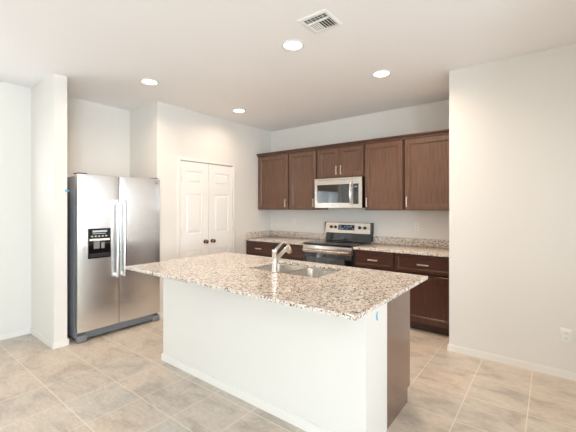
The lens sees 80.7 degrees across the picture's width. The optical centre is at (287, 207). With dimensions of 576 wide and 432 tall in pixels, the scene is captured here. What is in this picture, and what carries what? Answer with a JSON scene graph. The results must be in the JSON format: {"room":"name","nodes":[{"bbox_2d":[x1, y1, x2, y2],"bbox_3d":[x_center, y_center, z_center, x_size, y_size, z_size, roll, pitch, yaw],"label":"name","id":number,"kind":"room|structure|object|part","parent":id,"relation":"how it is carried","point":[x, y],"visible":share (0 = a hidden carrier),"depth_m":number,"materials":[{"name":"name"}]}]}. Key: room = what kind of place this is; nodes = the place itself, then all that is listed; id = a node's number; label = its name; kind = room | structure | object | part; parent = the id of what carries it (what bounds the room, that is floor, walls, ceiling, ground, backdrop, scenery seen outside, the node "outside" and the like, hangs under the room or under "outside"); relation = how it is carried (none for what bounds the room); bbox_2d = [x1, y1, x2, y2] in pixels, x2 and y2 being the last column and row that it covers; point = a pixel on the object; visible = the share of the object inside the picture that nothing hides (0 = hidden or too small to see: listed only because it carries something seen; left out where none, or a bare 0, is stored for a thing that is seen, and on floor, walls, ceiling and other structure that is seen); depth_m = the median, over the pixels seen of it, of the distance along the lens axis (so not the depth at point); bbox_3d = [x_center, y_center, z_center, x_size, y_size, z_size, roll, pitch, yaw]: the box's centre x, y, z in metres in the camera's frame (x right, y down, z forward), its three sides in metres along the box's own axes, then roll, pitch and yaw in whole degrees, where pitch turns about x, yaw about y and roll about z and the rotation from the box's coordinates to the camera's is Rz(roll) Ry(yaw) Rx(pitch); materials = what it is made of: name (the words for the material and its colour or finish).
{"room":"kitchen","nodes":[
{"label":"kitchen","id":0,"kind":"room"},
{"bbox_2d":[31,73,66,341],"bbox_3d":[-2.570,0.035,3.634,0.696,2.743,0.117,0,0,38],"label":"wall","id":1,"kind":"structure","parent":0,"point":[49,96],"depth_m":3.45,"materials":[{"name":"white paint"}]},
{"bbox_2d":[30,327,68,348],"bbox_3d":[-2.565,1.375,3.630,0.709,0.063,0.143,0,0,38],"label":"baseboard","id":2,"kind":"structure","parent":1,"relation":"attached to","point":[48,342],"depth_m":3.45,"materials":[{"name":"white paint"}]},
{"bbox_2d":[0,81,129,333],"bbox_3d":[-4.090,0.035,2.360,0.140,2.743,6.006,0,0,38],"label":"wall","id":3,"kind":"structure","parent":0,"point":[98,135],"depth_m":3.75,"materials":[{"name":"white paint"}]},
{"bbox_2d":[0,327,30,340],"bbox_3d":[-4.374,1.375,1.869,0.013,0.063,4.883,0,0,38],"label":"baseboard","id":4,"kind":"structure","parent":3,"relation":"attached to","point":[12,334],"depth_m":3.67,"materials":[{"name":"white paint"}]},
{"bbox_2d":[130,101,270,313],"bbox_3d":[-1.259,0.035,5.434,0.836,2.743,2.323,0,0,38],"label":"wall","id":5,"kind":"structure","parent":0,"point":[160,132],"depth_m":4.64,"materials":[{"name":"white paint"}]},
{"bbox_2d":[181,161,208,258],"bbox_3d":[-1.284,0.384,4.696,0.096,2.022,0.467,0,0,38],"label":"door","id":6,"kind":"structure","parent":5,"relation":"in","point":[194,175],"depth_m":4.70,"materials":[{"name":"white paint"}]},
{"bbox_2d":[177,157,234,258],"bbox_3d":[-1.146,0.367,4.888,0.012,2.079,1.038,0,0,38],"label":"trim","id":7,"kind":"structure","parent":5,"relation":"attached to","point":[179,159],"depth_m":4.51,"materials":[{"name":"white paint"}]},
{"bbox_2d":[208,164,232,254],"bbox_3d":[-0.994,0.384,5.069,0.096,2.022,0.467,0,0,38],"label":"door","id":8,"kind":"structure","parent":5,"relation":"in","point":[220,181],"depth_m":5.06,"materials":[{"name":"white paint"}]},
{"bbox_2d":[163,278,386,431],"bbox_3d":[-0.263,0.962,2.634,2.008,0.890,0.313,0,0,38],"label":"wall","id":9,"kind":"structure","parent":0,"point":[329,372],"depth_m":2.24,"materials":[{"name":"white paint"}]},
{"bbox_2d":[161,353,330,431],"bbox_3d":[-0.333,1.375,2.555,2.021,0.063,0.128,0,0,38],"label":"baseboard","id":10,"kind":"structure","parent":9,"relation":"attached to","point":[291,418],"depth_m":2.44,"materials":[{"name":"white paint"}]},
{"bbox_2d":[0,0,575,131],"bbox_3d":[-0.263,-1.396,0.767,8.137,0.120,8.469,0,0,38],"label":"ceiling","id":11,"kind":"structure","parent":0,"point":[215,58],"depth_m":2.85,"materials":[{"name":"white paint"}]},
{"bbox_2d":[140,78,158,84],"bbox_3d":[-1.472,-1.332,3.601,0.190,0.007,0.190,0,0,38],"label":"recessed light","id":12,"kind":"object","parent":11,"relation":"in","point":[147,81],"visible":1,"depth_m":3.58,"materials":[{"name":"white ceramic"}]},
{"bbox_2d":[232,109,245,112],"bbox_3d":[-0.676,-1.332,4.674,0.190,0.007,0.190,0,0,38],"label":"recessed light","id":13,"kind":"object","parent":11,"relation":"in","point":[233,110],"visible":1,"depth_m":4.66,"materials":[{"name":"white ceramic"}]},
{"bbox_2d":[281,39,303,50],"bbox_3d":[0.041,-1.332,2.788,0.190,0.007,0.190,0,0,38],"label":"recessed light","id":14,"kind":"object","parent":11,"relation":"in","point":[292,44],"visible":1,"depth_m":2.78,"materials":[{"name":"white ceramic"}]},
{"bbox_2d":[297,8,342,33],"bbox_3d":[0.232,-1.329,2.443,0.242,0.014,0.243,0,0,38],"label":"ceiling vent","id":15,"kind":"object","parent":11,"relation":"in","point":[323,20],"visible":1,"depth_m":2.43,"materials":[{"name":"white metal"}]},
{"bbox_2d":[372,70,390,77],"bbox_3d":[0.933,-1.332,3.382,0.190,0.007,0.190,0,0,38],"label":"recessed light","id":16,"kind":"object","parent":11,"relation":"in","point":[380,73],"visible":1,"depth_m":3.37,"materials":[{"name":"white ceramic"}]},
{"bbox_2d":[0,318,575,431],"bbox_3d":[-0.263,1.467,0.767,8.137,0.120,8.469,0,0,38],"label":"floor","id":17,"kind":"structure","parent":0,"point":[118,380],"depth_m":2.56,"materials":[{"name":"tile"}]},
{"bbox_2d":[67,172,159,342],"bbox_3d":[-2.146,0.522,4.060,0.818,1.769,0.930,0,0,38],"label":"refrigerator","id":18,"kind":"object","parent":17,"relation":"on","point":[113,222],"visible":0.98,"depth_m":3.73,"materials":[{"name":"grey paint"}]},
{"bbox_3d":[-2.060,0.478,3.672,0.070,1.657,0.423,0,0,38],"label":"freezer door","id":19,"kind":"part","parent":18,"relation":"part of","materials":[{"name":"silver metal"}]},
{"bbox_3d":[-1.900,0.345,3.772,0.076,0.862,0.033,0,0,38],"label":"door handle","id":20,"kind":"part","parent":18,"relation":"part of","materials":[{"name":"silver metal"}]},
{"bbox_3d":[-1.852,0.345,3.834,0.076,0.862,0.033,0,0,38],"label":"door handle","id":21,"kind":"part","parent":18,"relation":"part of","materials":[{"name":"silver metal"}]},
{"bbox_3d":[-1.772,0.478,4.042,0.070,1.657,0.499,0,0,38],"label":"door","id":22,"kind":"part","parent":18,"relation":"part of","materials":[{"name":"silver metal"}]},
{"bbox_2d":[246,240,273,256],"bbox_3d":[-0.269,0.970,5.541,0.591,0.872,0.657,0,0,38],"label":"base cabinet","id":23,"kind":"object","parent":17,"relation":"on","point":[257,248],"visible":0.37,"depth_m":5.31,"materials":[{"name":"brown wood"}]},
{"bbox_2d":[245,230,325,244],"bbox_3d":[-0.042,0.470,5.372,1.160,0.126,0.645,0,0,38],"label":"countertop","id":24,"kind":"structure","parent":23,"relation":"on","point":[288,237],"depth_m":5.47,"materials":[{"name":"stone"}]},
{"bbox_2d":[274,243,302,260],"bbox_3d":[0.188,0.970,5.186,0.565,0.872,0.657,0,0,38],"label":"base cabinet","id":25,"kind":"object","parent":17,"relation":"on","point":[297,252],"visible":0.04,"depth_m":4.91,"materials":[{"name":"brown wood"}]},
{"bbox_2d":[302,221,373,266],"bbox_3d":[0.694,0.813,4.747,0.762,1.188,0.723,0,0,38],"label":"electric range","id":26,"kind":"object","parent":17,"relation":"on","point":[341,237],"visible":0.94,"depth_m":4.68,"materials":[{"name":"grey metal"}]},
{"bbox_2d":[302,244,354,266],"bbox_3d":[0.693,0.957,4.748,0.756,0.900,0.723,0,0,38],"label":"oven","id":27,"kind":"object","parent":26,"relation":"in","point":[333,254],"depth_m":4.46,"materials":[{"name":"silver glass"}]},
{"bbox_2d":[303,239,370,246],"bbox_3d":[0.689,0.496,4.743,0.760,0.020,0.590,0,0,38],"label":"cooktop","id":28,"kind":"object","parent":26,"relation":"in","point":[324,242],"depth_m":4.68,"materials":[{"name":"grey glass"}]},
{"bbox_3d":[0.886,0.299,4.995,0.734,0.156,0.094,0,0,38],"label":"control panel","id":29,"kind":"part","parent":26,"relation":"part of","materials":[{"name":"silver metal"}]},
{"bbox_2d":[355,250,394,271],"bbox_3d":[1.225,0.970,4.380,0.518,0.872,0.657,0,0,38],"label":"base cabinet","id":30,"kind":"object","parent":17,"relation":"on","point":[375,260],"visible":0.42,"depth_m":4.13,"materials":[{"name":"brown wood"}]},
{"bbox_2d":[387,290,409,428],"bbox_3d":[-0.076,0.962,2.874,2.006,0.890,0.684,0,0,38],"label":"base cabinet","id":31,"kind":"object","parent":17,"relation":"on","point":[398,309],"visible":0.13,"depth_m":2.29,"materials":[{"name":"brown wood"}]},
{"bbox_2d":[125,252,427,320],"bbox_3d":[-0.177,0.504,2.633,2.112,0.023,1.140,0,0,38],"label":"countertop","id":32,"kind":"structure","parent":31,"relation":"on","point":[351,293],"depth_m":2.28,"materials":[{"name":"stone"}]},
{"bbox_2d":[271,242,291,273],"bbox_3d":[-0.046,0.380,2.613,0.052,0.225,0.230,0,0,38],"label":"kitchen faucet","id":33,"kind":"object","parent":32,"relation":"on","point":[275,257],"visible":1,"depth_m":2.53,"materials":[{"name":"silver metal"}]},
{"bbox_3d":[-0.047,0.357,2.612,0.032,0.116,0.172,0,0,38],"label":"spout","id":34,"kind":"part","parent":33,"relation":"part of","materials":[{"name":"silver metal"}]},
{"bbox_2d":[253,263,337,277],"bbox_3d":[0.048,0.612,2.741,0.754,0.190,0.477,0,0,38],"label":"sink","id":35,"kind":"object","parent":32,"relation":"in","point":[281,268],"visible":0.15,"depth_m":2.88,"materials":[{"name":"silver metal"}]},
{"bbox_3d":[-0.094,0.612,2.858,0.335,0.190,0.423,0,0,38],"label":"bowl","id":36,"kind":"part","parent":35,"relation":"part of","materials":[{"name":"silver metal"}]},
{"bbox_3d":[0.192,0.612,2.636,0.345,0.190,0.423,0,0,38],"label":"bowl","id":37,"kind":"part","parent":35,"relation":"part of","materials":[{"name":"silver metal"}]},
{"bbox_2d":[395,253,448,335],"bbox_3d":[1.693,0.970,4.016,0.665,0.872,0.657,0,0,38],"label":"base cabinet","id":38,"kind":"object","parent":17,"relation":"on","point":[429,300],"visible":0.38,"depth_m":3.75,"materials":[{"name":"brown wood"}]},
{"bbox_2d":[353,236,448,256],"bbox_3d":[1.490,0.470,4.181,1.189,0.126,0.645,0,0,38],"label":"countertop","id":39,"kind":"structure","parent":38,"relation":"on","point":[428,247],"depth_m":4.25,"materials":[{"name":"stone"}]},
{"bbox_3d":[1.515,0.643,3.788,0.641,0.184,0.019,0,0,38],"label":"drawer","id":40,"kind":"part","parent":38,"relation":"part of","materials":[{"name":"brown wood"}]},
{"bbox_3d":[1.515,1.030,3.788,0.641,0.537,0.019,0,0,38],"label":"cabinet door","id":41,"kind":"part","parent":38,"relation":"part of","materials":[{"name":"brown wood"}]},
{"bbox_2d":[271,100,448,242],"bbox_3d":[0.972,0.035,5.083,3.117,2.743,0.140,0,0,38],"label":"wall","id":42,"kind":"structure","parent":0,"point":[434,224],"depth_m":4.82,"materials":[{"name":"white paint"}]},
{"bbox_2d":[258,154,289,209],"bbox_3d":[-0.159,-0.412,5.632,0.653,0.898,0.378,0,0,38],"label":"upper cabinet","id":43,"kind":"object","parent":42,"relation":"attached to","point":[273,171],"visible":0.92,"depth_m":5.50,"materials":[{"name":"brown wood"}]},
{"bbox_2d":[256,129,448,157],"bbox_3d":[0.719,-0.867,4.757,3.113,0.052,0.066,0,0,38],"label":"crown molding","id":44,"kind":"structure","parent":43,"relation":"attached to","point":[445,131],"depth_m":4.53,"materials":[{"name":"brown wood"}]},
{"bbox_2d":[271,230,325,238],"bbox_3d":[0.158,0.455,5.612,1.140,0.096,0.020,0,0,38],"label":"backsplash","id":45,"kind":"structure","parent":42,"relation":"attached to","point":[273,233],"depth_m":5.58,"materials":[{"name":"stone"}]},
{"bbox_2d":[289,150,327,209],"bbox_3d":[0.310,-0.412,5.267,0.510,0.898,0.378,0,0,38],"label":"upper cabinet","id":46,"kind":"object","parent":42,"relation":"attached to","point":[302,165],"visible":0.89,"depth_m":5.15,"materials":[{"name":"brown wood"}]},
{"bbox_3d":[0.219,-0.404,5.151,0.497,0.866,0.022,0,0,38],"label":"cabinet door","id":47,"kind":"part","parent":46,"relation":"part of","materials":[{"name":"brown wood"}]},
{"bbox_2d":[317,145,364,178],"bbox_3d":[0.814,-0.640,4.875,0.741,0.442,0.378,0,0,38],"label":"upper cabinet","id":48,"kind":"object","parent":42,"relation":"attached to","point":[349,161],"visible":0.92,"depth_m":4.73,"materials":[{"name":"brown wood"}]},
{"bbox_3d":[0.578,-0.632,4.872,0.360,0.410,0.022,0,0,38],"label":"door","id":49,"kind":"part","parent":48,"relation":"part of","materials":[{"name":"brown wood"}]},
{"bbox_2d":[315,176,364,207],"bbox_3d":[0.787,-0.202,4.842,0.744,0.423,0.462,0,0,38],"label":"microwave","id":50,"kind":"object","parent":48,"relation":"attached to","point":[343,192],"visible":0.98,"depth_m":4.67,"materials":[{"name":"silver metal"}]},
{"bbox_3d":[0.839,-0.193,4.550,0.026,0.320,0.065,0,0,38],"label":"door handle","id":51,"kind":"part","parent":50,"relation":"part of","materials":[{"name":"silver metal"}]},
{"bbox_3d":[0.909,-0.182,4.532,0.080,0.273,0.008,0,0,38],"label":"control panel","id":52,"kind":"part","parent":50,"relation":"part of","materials":[{"name":"black glass"}]},
{"bbox_3d":[0.930,-0.201,4.527,0.132,0.421,0.030,0,0,38],"label":"panel frame","id":53,"kind":"part","parent":50,"relation":"part of","materials":[{"name":"silver metal"}]},
{"bbox_3d":[0.868,-0.632,4.646,0.360,0.410,0.022,0,0,38],"label":"door","id":54,"kind":"part","parent":48,"relation":"part of","materials":[{"name":"brown wood"}]},
{"bbox_2d":[365,140,404,209],"bbox_3d":[1.320,-0.412,4.482,0.514,0.898,0.378,0,0,38],"label":"upper cabinet","id":55,"kind":"object","parent":42,"relation":"attached to","point":[384,161],"visible":0.94,"depth_m":4.35,"materials":[{"name":"brown wood"}]},
{"bbox_2d":[373,236,448,247],"bbox_3d":[1.682,0.455,4.428,1.189,0.096,0.020,0,0,38],"label":"backsplash","id":56,"kind":"structure","parent":42,"relation":"attached to","point":[376,239],"depth_m":4.45,"materials":[{"name":"stone"}]},
{"bbox_2d":[414,222,419,231],"bbox_3d":[1.687,0.257,4.432,0.072,0.118,0.009,0,0,38],"label":"wall outlet","id":57,"kind":"object","parent":42,"relation":"attached to","point":[416,224],"visible":1,"depth_m":4.43,"materials":[{"name":"white plastic"}]},
{"bbox_2d":[405,134,448,210],"bbox_3d":[1.787,-0.412,4.119,0.643,0.898,0.378,0,0,38],"label":"upper cabinet","id":58,"kind":"object","parent":42,"relation":"attached to","point":[426,158],"visible":0.74,"depth_m":4.03,"materials":[{"name":"brown wood"}]},
{"bbox_2d":[449,43,575,372],"bbox_3d":[2.679,0.035,3.164,1.934,2.743,1.074,0,0,38],"label":"wall","id":59,"kind":"structure","parent":0,"point":[512,121],"depth_m":3.01,"materials":[{"name":"white paint"}]},
{"bbox_2d":[447,344,575,380],"bbox_3d":[2.285,1.375,2.782,1.807,0.063,0.013,0,0,38],"label":"baseboard","id":60,"kind":"structure","parent":59,"relation":"attached to","point":[556,372],"depth_m":2.99,"materials":[{"name":"white paint"}]},
{"bbox_2d":[561,328,571,343],"bbox_3d":[2.285,1.054,2.784,0.072,0.118,0.009,0,0,38],"label":"wall outlet","id":61,"kind":"object","parent":59,"relation":"attached to","point":[566,334],"visible":1,"depth_m":2.78,"materials":[{"name":"white plastic"}]}
]}

